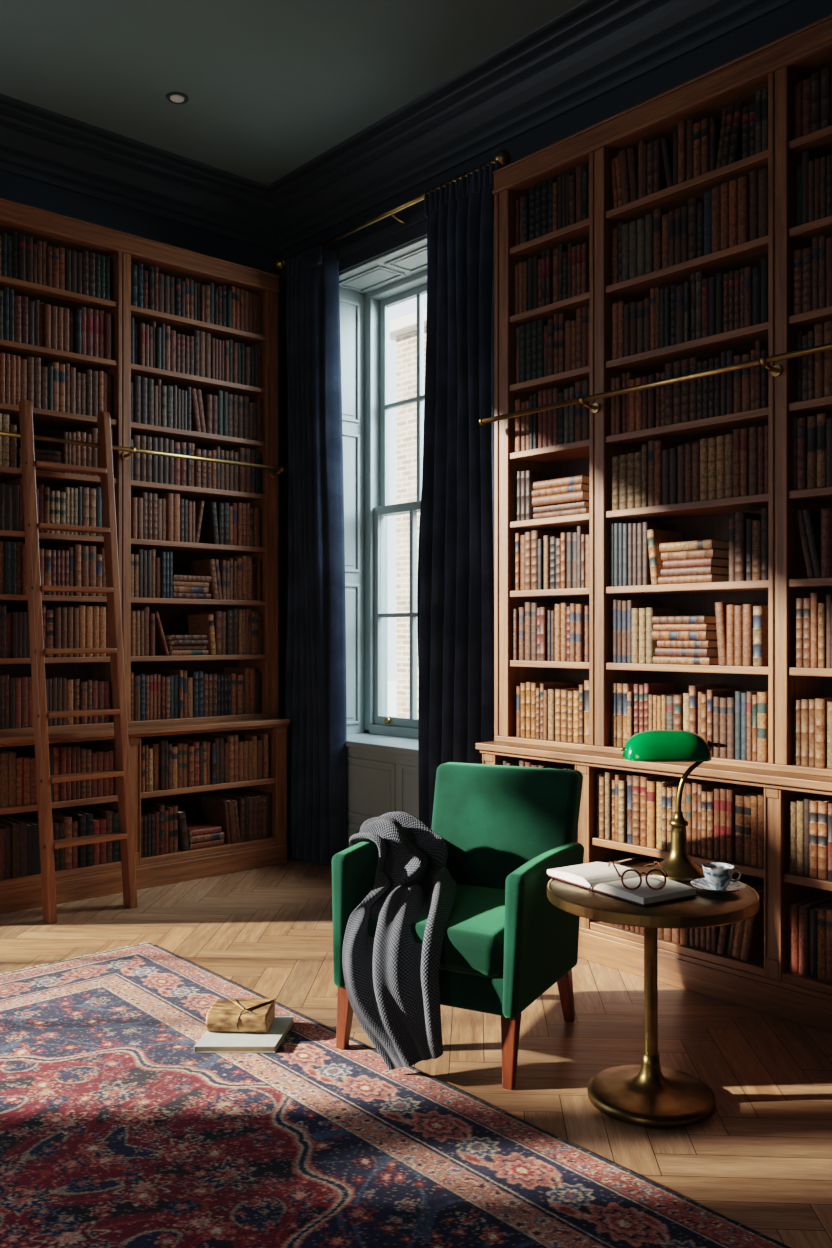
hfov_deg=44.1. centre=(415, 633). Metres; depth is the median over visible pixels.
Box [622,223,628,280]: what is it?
book
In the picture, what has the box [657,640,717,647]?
book
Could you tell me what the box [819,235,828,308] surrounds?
book
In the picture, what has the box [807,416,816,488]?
book
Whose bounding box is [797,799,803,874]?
book
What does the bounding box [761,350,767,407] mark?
book
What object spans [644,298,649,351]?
book
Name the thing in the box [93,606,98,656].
book
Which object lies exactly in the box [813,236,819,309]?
book
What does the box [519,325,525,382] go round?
book
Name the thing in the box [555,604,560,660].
book
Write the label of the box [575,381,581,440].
book
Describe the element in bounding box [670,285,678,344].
book
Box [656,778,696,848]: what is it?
book
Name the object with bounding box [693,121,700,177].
book
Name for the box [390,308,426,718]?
brick building
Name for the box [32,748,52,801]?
book
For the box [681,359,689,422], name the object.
book
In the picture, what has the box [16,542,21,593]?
book
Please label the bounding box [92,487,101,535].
book
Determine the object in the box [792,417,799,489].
book
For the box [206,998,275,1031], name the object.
parcel
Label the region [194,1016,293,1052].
book
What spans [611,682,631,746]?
book
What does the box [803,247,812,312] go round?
book
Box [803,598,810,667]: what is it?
book
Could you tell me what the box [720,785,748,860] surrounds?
book
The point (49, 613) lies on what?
book
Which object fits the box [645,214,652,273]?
book
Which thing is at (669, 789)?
book
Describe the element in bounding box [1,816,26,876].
book
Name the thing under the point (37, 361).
book
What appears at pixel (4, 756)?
book
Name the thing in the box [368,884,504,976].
seat cushion
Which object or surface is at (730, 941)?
book
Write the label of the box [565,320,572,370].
book
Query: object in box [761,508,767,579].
book
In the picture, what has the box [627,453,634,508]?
book
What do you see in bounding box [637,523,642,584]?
book
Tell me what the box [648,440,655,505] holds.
book
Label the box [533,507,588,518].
book
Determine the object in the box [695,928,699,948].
book
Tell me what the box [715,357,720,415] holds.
book
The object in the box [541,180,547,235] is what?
book
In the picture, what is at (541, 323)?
book
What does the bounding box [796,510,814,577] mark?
book
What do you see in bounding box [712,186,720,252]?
book
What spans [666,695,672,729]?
book
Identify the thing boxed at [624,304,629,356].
book
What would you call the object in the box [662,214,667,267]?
book
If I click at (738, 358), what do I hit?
book
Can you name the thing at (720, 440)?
book
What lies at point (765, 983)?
bookcase
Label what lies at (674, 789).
book
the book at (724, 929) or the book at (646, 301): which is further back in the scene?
the book at (646, 301)
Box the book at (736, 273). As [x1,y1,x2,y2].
[734,270,739,329]
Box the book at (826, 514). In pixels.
[821,508,831,577]
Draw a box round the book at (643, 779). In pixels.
[640,774,673,846]
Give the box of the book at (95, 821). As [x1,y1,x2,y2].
[93,818,98,864]
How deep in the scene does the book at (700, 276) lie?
3.86 m
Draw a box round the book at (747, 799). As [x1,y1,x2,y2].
[744,792,763,864]
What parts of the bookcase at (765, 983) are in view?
panel, panel, shelf, shelf, shelf, shelf, shelf, shelf, shelf, rail, rail, shelf, shelf, shelf, shelf, shelf, shelf, shelf, shelf, shelf, panel, shelf, shelf, shelf, shelf, shelf, shelf, shelf, shelf, shelf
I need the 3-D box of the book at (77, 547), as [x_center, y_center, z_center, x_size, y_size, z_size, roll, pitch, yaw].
[-1.768,-0.321,5.250,0.034,0.259,0.218,0,0,-42]
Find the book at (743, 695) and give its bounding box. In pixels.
[741,692,746,759]
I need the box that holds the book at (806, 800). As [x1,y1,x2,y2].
[804,795,830,876]
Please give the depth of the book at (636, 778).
3.96 m
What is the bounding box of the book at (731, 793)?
[727,786,762,862]
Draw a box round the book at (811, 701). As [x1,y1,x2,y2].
[809,699,814,766]
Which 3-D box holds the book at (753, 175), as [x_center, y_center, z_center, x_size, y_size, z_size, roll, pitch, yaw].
[1.277,-1.536,3.756,0.181,0.257,0.034,0,0,-42]
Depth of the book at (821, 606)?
3.49 m
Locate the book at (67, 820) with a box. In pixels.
[52,810,71,869]
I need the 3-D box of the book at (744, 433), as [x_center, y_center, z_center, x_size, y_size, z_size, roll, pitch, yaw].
[1.255,-0.620,3.781,0.195,0.246,0.028,0,0,-42]
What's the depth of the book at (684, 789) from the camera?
3.81 m
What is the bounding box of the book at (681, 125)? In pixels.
[678,120,685,183]
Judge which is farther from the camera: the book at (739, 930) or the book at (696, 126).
the book at (696, 126)
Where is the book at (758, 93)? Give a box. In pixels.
[756,90,761,153]
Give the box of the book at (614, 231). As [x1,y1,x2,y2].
[612,228,617,283]
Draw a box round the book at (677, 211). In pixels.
[675,208,680,263]
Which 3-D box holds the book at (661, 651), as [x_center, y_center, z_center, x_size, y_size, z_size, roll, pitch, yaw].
[1.086,0.070,3.987,0.210,0.034,0.229,0,0,-42]
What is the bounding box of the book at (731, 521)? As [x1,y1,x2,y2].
[729,519,734,581]
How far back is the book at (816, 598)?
3.51 m
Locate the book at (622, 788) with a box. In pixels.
[618,779,626,842]
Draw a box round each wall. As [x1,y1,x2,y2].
[0,170,279,717]
[280,0,831,738]
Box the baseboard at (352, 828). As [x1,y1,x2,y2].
[347,822,360,847]
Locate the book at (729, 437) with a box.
[725,434,732,497]
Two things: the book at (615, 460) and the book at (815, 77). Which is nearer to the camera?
the book at (815, 77)
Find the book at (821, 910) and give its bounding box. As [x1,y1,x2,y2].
[818,903,831,980]
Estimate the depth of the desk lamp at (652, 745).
2.98 m
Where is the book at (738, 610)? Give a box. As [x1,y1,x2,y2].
[734,605,742,665]
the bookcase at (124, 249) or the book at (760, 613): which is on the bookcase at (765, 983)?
the book at (760, 613)
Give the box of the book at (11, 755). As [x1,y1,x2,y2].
[0,749,15,806]
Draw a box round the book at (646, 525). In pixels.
[643,522,673,584]
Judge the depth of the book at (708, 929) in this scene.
3.72 m
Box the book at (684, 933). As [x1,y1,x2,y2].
[680,928,688,945]
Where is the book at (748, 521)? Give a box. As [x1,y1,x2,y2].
[746,519,757,580]
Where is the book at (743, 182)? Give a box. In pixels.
[738,176,748,244]
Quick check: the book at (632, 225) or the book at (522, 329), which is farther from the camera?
the book at (522, 329)
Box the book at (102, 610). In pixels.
[99,607,105,656]
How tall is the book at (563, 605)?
0.247 m
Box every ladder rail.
[0,431,288,477]
[479,343,831,424]
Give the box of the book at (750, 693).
[747,690,767,760]
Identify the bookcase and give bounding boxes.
[0,198,289,913]
[476,14,831,1032]
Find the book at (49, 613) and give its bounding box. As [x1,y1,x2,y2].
[46,610,53,656]
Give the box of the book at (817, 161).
[815,158,819,219]
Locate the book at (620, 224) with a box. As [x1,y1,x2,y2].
[618,222,625,281]
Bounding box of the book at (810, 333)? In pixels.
[808,331,813,399]
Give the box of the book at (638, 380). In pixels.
[636,377,641,430]
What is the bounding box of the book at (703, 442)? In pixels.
[700,438,707,500]
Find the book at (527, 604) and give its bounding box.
[525,602,539,659]
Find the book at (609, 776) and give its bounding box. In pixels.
[605,770,632,839]
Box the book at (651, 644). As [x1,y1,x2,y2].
[646,608,677,663]
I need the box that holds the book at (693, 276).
[690,274,695,339]
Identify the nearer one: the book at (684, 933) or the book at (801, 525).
the book at (801, 525)
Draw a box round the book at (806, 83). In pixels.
[803,78,810,135]
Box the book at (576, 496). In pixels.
[532,491,588,506]
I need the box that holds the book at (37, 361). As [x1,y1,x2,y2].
[34,357,40,407]
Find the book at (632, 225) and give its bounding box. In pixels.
[629,221,636,278]
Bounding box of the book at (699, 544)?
[659,539,728,551]
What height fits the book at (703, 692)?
0.237 m
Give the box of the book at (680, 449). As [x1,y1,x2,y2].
[677,445,684,502]
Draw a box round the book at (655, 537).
[647,529,682,584]
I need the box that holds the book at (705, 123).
[701,118,709,174]
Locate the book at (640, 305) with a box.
[637,301,643,353]
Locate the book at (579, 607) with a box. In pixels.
[576,604,588,661]
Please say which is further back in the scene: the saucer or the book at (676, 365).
the book at (676, 365)
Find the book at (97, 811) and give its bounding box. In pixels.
[86,805,112,862]
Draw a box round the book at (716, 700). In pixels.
[713,695,734,756]
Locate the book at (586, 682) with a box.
[584,680,588,743]
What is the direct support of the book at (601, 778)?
on the bookcase at (765, 983)
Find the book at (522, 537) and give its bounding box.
[520,535,524,589]
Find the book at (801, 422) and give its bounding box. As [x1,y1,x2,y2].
[797,417,806,489]
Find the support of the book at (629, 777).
on the bookcase at (765, 983)
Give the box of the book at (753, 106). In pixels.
[750,103,755,155]
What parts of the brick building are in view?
cornice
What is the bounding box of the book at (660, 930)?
[658,928,663,938]
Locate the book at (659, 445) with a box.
[654,440,681,505]
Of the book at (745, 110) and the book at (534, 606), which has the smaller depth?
the book at (745, 110)
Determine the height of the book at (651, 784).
0.251 m
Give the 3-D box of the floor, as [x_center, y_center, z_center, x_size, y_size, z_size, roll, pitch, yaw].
[-0.848,1.360,1.236,7.644,0.120,8.238,0,0,-42]
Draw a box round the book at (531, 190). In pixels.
[529,186,534,240]
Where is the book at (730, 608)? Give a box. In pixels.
[727,605,738,665]
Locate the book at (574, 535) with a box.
[572,532,576,587]
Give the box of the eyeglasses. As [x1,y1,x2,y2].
[608,861,667,889]
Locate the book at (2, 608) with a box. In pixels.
[0,606,5,657]
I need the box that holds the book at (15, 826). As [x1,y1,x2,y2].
[0,817,19,877]
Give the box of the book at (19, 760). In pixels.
[16,756,22,805]
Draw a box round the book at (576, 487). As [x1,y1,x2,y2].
[532,484,588,496]
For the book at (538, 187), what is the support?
on the bookcase at (765, 983)
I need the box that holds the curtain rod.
[273,149,510,271]
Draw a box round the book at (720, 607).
[715,602,750,664]
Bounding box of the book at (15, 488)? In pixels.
[12,484,18,530]
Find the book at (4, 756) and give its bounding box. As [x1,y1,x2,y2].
[0,751,7,807]
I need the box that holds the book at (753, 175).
[749,170,758,240]
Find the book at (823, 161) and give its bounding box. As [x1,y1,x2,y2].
[820,156,826,218]
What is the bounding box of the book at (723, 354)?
[721,352,726,414]
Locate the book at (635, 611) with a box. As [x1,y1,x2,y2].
[632,608,638,662]
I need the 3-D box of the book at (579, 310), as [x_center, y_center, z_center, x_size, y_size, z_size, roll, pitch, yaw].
[0.743,-1.231,4.349,0.180,0.255,0.031,0,0,-42]
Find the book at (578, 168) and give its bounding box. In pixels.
[576,165,581,222]
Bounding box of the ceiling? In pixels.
[0,0,583,184]
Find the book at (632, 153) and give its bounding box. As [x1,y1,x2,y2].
[627,147,637,201]
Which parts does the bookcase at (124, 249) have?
shelf, shelf, shelf, shelf, shelf, shelf, shelf, shelf, shelf, panel, rail, rail, shelf, shelf, shelf, shelf, shelf, shelf, shelf, shelf, shelf, panel, panel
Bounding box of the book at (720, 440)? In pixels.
[716,435,724,498]
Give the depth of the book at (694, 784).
3.76 m
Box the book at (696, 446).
[692,443,699,501]
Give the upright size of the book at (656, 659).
0.028 m
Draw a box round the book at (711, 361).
[709,358,714,417]
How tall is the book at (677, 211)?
0.214 m
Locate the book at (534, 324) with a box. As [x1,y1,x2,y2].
[532,321,536,379]
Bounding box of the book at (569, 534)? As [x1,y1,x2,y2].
[566,532,573,587]
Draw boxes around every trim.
[0,0,796,252]
[388,681,395,716]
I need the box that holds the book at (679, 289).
[676,285,683,343]
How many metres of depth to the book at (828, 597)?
3.48 m
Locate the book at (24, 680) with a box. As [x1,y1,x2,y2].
[9,675,27,727]
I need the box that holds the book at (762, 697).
[757,691,767,761]
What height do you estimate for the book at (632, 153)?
0.226 m
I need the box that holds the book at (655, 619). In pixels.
[652,616,715,623]
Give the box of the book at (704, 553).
[661,549,728,560]
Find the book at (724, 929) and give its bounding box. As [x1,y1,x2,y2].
[717,877,761,954]
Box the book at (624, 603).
[622,601,626,662]
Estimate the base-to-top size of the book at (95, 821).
0.222 m
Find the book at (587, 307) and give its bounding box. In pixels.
[587,307,588,365]
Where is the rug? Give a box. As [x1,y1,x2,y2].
[0,942,790,1247]
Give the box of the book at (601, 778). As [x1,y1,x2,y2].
[599,776,604,838]
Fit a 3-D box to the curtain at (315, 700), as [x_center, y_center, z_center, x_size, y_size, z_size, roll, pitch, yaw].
[-0.584,-0.460,5.871,0.424,3.496,0.166,0,0,36]
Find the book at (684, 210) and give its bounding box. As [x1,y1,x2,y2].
[681,205,687,262]
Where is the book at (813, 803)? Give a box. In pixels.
[810,796,831,877]
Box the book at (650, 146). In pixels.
[647,142,653,194]
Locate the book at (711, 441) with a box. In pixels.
[708,437,715,499]
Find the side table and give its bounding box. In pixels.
[547,865,758,1127]
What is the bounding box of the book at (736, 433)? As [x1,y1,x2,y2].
[733,429,739,496]
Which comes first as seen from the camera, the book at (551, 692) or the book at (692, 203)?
the book at (692, 203)
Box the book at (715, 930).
[712,875,747,952]
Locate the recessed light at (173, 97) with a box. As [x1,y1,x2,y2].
[166,92,188,103]
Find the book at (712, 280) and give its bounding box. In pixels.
[709,276,715,335]
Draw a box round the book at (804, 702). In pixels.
[801,697,825,765]
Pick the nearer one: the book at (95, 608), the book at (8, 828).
the book at (8, 828)
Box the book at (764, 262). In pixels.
[761,258,767,322]
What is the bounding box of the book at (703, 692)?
[698,691,706,735]
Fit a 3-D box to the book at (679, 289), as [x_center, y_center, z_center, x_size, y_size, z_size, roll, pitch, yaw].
[1.071,-1.214,3.973,0.190,0.220,0.040,0,0,-42]
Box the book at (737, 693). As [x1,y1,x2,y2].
[735,689,765,758]
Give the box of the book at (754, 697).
[752,694,756,760]
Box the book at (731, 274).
[729,271,733,330]
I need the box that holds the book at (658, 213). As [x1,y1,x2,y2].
[653,208,668,270]
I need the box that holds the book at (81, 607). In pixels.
[62,605,84,656]
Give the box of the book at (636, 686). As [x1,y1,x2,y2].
[634,683,645,734]
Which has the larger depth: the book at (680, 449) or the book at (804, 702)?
the book at (680, 449)
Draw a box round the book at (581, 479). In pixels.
[533,475,588,489]
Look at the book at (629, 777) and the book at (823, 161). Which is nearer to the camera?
the book at (823, 161)
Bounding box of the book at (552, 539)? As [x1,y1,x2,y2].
[550,537,560,588]
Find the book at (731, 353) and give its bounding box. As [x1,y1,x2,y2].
[727,350,743,413]
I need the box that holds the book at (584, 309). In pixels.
[582,306,588,366]
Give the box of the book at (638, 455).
[635,452,641,507]
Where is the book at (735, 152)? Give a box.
[728,101,747,164]
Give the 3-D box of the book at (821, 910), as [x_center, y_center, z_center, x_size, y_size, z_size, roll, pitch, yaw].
[1.423,1.030,3.478,0.215,0.236,0.029,0,0,-42]
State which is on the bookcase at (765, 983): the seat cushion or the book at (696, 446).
the book at (696, 446)
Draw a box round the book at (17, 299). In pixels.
[14,295,20,342]
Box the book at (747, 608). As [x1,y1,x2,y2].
[743,604,767,665]
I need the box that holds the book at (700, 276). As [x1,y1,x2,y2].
[696,271,713,338]
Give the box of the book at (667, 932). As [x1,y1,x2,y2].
[664,928,671,941]
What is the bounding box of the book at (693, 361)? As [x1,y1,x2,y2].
[690,357,706,420]
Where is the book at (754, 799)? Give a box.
[751,793,763,866]
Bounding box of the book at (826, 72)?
[821,66,830,128]
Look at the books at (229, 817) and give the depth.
5.20 m
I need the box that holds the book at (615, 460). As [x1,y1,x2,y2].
[612,456,618,509]
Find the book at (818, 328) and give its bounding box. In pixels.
[814,323,823,398]
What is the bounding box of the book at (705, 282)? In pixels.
[702,278,708,337]
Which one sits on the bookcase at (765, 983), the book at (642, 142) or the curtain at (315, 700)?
the book at (642, 142)
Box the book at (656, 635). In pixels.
[652,631,716,639]
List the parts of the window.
shutter panel, architrave, sill, soffit panel, dado panel, sash knob, frame, sash, sash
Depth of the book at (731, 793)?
3.66 m
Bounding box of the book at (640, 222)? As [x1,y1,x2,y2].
[637,218,644,275]
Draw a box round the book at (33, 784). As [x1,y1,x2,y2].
[19,754,37,803]
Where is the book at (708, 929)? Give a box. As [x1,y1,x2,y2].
[706,872,745,951]
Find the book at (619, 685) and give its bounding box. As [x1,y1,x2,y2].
[617,682,644,746]
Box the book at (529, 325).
[526,323,531,380]
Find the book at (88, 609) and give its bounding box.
[85,606,92,656]
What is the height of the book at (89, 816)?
0.258 m
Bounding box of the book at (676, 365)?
[673,361,680,423]
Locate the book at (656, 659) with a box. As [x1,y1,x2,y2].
[653,656,718,664]
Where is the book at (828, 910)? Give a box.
[826,907,831,982]
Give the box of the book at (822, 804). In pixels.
[818,798,831,879]
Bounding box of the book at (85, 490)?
[82,487,88,535]
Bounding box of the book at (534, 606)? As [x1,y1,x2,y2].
[531,603,560,660]
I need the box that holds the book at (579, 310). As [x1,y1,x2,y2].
[576,308,581,368]
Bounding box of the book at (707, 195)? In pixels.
[704,191,711,254]
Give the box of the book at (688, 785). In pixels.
[686,780,704,854]
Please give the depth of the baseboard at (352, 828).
5.79 m
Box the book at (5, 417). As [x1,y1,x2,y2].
[2,414,8,466]
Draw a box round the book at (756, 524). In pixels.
[752,520,760,580]
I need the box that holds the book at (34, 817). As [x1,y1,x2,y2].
[27,815,53,839]
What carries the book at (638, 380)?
on the bookcase at (765, 983)
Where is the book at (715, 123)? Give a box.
[710,116,721,170]
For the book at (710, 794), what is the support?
on the bookcase at (765, 983)
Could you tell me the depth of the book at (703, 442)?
3.84 m
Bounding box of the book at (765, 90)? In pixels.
[762,87,767,151]
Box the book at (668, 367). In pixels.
[665,363,672,424]
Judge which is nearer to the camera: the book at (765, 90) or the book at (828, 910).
the book at (828, 910)
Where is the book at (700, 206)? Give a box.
[697,202,703,256]
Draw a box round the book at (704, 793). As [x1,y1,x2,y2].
[702,789,713,857]
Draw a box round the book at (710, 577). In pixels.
[658,574,728,584]
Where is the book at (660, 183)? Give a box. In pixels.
[654,139,666,192]
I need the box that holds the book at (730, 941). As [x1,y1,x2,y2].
[726,879,763,955]
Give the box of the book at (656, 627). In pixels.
[653,624,716,630]
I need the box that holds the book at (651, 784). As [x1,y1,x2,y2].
[647,776,681,847]
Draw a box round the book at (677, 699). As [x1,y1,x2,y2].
[673,694,682,729]
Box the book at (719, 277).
[716,273,723,333]
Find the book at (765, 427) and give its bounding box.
[764,425,767,493]
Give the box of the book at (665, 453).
[662,449,668,504]
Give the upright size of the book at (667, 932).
0.235 m
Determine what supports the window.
in the wall at (798, 14)
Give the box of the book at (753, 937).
[740,887,763,960]
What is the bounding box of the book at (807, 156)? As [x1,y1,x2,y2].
[802,151,819,223]
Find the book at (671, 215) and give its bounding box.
[668,210,674,266]
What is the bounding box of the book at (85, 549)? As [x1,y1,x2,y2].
[81,546,88,595]
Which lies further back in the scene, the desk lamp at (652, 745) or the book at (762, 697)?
the book at (762, 697)
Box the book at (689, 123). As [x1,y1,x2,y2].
[686,118,697,180]
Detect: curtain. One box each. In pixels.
[285,241,346,864]
[417,160,503,828]
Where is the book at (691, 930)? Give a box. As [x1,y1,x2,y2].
[689,928,694,946]
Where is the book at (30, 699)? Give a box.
[24,676,33,726]
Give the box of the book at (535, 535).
[531,530,560,589]
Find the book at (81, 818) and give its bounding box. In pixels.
[60,809,85,867]
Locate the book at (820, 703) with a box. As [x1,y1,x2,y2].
[815,697,831,767]
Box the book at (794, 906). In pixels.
[789,893,822,973]
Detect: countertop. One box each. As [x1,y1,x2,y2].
[0,717,289,746]
[476,741,831,795]
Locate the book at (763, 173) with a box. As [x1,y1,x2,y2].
[758,168,767,237]
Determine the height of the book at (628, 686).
0.255 m
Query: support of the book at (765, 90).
on the bookcase at (765, 983)
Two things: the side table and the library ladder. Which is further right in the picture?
the side table
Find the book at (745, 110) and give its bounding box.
[742,105,749,158]
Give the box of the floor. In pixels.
[0,856,831,1247]
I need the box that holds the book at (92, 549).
[89,546,95,595]
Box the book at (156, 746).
[141,741,159,790]
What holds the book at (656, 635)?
on the book at (660, 643)
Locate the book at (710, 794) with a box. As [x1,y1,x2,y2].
[707,790,713,858]
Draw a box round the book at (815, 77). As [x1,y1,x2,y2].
[811,71,820,132]
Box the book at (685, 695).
[683,693,688,730]
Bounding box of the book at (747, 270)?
[744,266,754,326]
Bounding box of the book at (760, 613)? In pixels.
[753,606,767,665]
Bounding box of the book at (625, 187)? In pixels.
[619,149,630,204]
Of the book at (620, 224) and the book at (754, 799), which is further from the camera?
the book at (620, 224)
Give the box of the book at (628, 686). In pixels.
[623,682,649,746]
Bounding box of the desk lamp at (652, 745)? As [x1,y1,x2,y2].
[620,730,727,882]
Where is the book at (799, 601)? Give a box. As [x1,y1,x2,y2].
[796,598,802,666]
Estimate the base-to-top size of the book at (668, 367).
0.238 m
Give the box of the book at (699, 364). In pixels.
[697,361,702,419]
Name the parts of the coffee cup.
handle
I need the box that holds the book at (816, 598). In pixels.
[811,593,829,667]
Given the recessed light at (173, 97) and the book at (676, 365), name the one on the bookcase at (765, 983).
the book at (676, 365)
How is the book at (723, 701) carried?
on the bookcase at (765, 983)
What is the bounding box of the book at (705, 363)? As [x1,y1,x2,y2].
[703,360,708,418]
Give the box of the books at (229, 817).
[0,67,831,933]
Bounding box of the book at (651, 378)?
[648,374,655,427]
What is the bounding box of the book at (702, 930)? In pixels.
[700,872,733,949]
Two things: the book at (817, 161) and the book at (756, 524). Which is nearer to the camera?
the book at (817, 161)
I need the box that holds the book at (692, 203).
[688,197,703,259]
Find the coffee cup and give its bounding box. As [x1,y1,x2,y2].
[702,862,741,889]
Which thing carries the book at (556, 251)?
on the bookcase at (765, 983)
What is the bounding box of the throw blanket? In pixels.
[342,811,456,1069]
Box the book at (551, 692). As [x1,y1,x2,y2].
[548,687,575,739]
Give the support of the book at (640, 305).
on the bookcase at (765, 983)
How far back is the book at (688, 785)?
3.78 m
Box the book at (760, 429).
[758,426,763,493]
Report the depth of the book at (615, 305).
4.15 m
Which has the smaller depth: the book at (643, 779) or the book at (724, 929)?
the book at (724, 929)
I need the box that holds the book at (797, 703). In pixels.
[794,697,820,764]
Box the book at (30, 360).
[24,357,33,406]
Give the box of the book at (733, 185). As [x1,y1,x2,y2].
[729,179,737,246]
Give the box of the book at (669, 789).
[667,785,678,850]
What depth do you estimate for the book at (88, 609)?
5.20 m
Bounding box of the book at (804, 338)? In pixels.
[802,335,807,400]
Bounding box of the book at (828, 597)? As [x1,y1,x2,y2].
[826,594,831,667]
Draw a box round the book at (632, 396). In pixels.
[629,379,635,431]
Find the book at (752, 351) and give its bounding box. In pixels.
[751,350,754,409]
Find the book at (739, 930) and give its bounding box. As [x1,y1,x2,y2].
[732,882,763,958]
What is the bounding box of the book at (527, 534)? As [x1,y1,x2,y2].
[525,532,530,589]
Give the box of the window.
[334,211,427,824]
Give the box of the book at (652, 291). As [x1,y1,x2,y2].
[650,287,655,349]
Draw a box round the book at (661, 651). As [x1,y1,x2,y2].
[655,647,717,656]
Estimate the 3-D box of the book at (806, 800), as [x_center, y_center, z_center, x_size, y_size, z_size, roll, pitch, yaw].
[1.403,0.682,3.528,0.255,0.258,0.022,0,0,-42]
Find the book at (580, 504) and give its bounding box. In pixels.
[533,501,588,512]
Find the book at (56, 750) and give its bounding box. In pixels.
[34,745,59,801]
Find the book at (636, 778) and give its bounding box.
[632,773,651,844]
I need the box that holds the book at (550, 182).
[548,178,557,232]
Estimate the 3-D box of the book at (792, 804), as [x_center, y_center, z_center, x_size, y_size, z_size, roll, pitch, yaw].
[1.350,0.690,3.549,0.204,0.243,0.026,0,0,-42]
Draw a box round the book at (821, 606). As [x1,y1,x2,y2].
[818,603,825,667]
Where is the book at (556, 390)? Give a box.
[553,388,563,444]
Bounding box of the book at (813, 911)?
[809,900,831,977]
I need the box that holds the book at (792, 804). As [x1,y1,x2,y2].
[789,795,818,873]
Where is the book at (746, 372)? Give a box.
[742,353,750,411]
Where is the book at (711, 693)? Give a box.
[707,688,739,756]
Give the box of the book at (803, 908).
[799,894,831,975]
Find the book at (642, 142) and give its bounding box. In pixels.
[638,140,648,198]
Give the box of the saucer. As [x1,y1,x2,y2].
[691,878,745,892]
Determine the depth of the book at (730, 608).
3.75 m
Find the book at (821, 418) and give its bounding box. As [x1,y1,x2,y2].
[817,413,831,487]
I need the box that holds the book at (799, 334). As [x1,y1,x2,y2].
[796,331,807,401]
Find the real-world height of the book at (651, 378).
0.209 m
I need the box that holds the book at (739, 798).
[735,789,763,863]
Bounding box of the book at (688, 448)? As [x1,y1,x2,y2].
[685,444,691,501]
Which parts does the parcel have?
tie cord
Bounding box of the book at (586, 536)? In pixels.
[585,535,588,587]
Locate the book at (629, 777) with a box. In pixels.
[627,773,643,843]
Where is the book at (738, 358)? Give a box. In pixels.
[734,355,741,412]
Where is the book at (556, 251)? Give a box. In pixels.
[553,248,558,302]
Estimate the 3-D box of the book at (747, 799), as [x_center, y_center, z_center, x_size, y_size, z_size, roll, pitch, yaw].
[1.256,0.692,3.692,0.241,0.239,0.032,0,0,-42]
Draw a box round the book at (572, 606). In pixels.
[570,603,575,661]
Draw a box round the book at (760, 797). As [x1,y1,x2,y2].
[758,794,763,867]
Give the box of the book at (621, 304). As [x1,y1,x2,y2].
[618,301,629,357]
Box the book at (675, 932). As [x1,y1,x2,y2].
[672,929,679,943]
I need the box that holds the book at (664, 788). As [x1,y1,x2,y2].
[662,784,678,850]
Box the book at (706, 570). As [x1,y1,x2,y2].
[661,566,728,576]
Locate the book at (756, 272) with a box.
[752,266,760,324]
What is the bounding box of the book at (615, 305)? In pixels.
[612,303,617,359]
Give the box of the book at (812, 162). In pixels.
[809,160,814,221]
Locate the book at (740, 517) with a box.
[735,512,760,580]
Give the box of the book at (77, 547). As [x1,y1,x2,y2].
[58,544,81,595]
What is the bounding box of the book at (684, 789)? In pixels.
[682,779,702,819]
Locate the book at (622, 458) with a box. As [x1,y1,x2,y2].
[619,454,626,509]
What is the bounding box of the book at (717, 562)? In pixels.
[663,558,728,568]
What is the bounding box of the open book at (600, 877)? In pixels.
[545,862,697,905]
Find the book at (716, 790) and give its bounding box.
[714,784,740,859]
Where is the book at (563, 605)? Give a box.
[561,603,584,660]
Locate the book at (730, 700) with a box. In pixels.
[727,697,734,758]
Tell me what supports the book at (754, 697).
on the bookcase at (765, 983)
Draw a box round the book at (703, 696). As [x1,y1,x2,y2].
[701,694,706,741]
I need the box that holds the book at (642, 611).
[639,608,645,662]
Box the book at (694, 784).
[692,780,713,855]
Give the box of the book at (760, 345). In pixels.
[755,340,767,408]
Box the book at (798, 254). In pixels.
[793,249,802,314]
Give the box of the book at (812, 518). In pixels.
[802,509,820,577]
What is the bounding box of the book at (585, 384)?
[582,380,588,439]
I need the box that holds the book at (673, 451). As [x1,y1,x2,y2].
[669,448,676,503]
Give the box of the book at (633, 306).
[630,301,636,354]
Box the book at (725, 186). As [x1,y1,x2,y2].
[721,182,728,249]
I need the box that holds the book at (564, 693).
[561,689,578,741]
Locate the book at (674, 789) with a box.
[672,786,677,818]
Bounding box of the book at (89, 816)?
[67,808,92,866]
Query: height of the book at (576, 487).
0.030 m
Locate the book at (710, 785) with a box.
[697,781,735,856]
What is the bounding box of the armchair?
[332,762,583,1089]
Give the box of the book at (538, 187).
[535,184,540,237]
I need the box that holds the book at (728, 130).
[721,105,734,166]
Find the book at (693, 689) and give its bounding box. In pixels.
[689,684,725,733]
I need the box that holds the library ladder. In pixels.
[19,399,137,923]
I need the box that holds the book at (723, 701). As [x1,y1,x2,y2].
[720,697,726,757]
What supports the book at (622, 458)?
on the bookcase at (765, 983)
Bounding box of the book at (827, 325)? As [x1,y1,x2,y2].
[824,321,831,396]
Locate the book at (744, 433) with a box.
[740,428,748,495]
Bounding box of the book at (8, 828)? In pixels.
[0,822,11,878]
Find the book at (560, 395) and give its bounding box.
[558,392,563,444]
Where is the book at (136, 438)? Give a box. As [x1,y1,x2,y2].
[131,435,139,480]
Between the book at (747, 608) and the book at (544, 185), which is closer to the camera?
the book at (747, 608)
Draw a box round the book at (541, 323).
[537,319,547,377]
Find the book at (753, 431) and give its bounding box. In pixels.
[749,426,758,494]

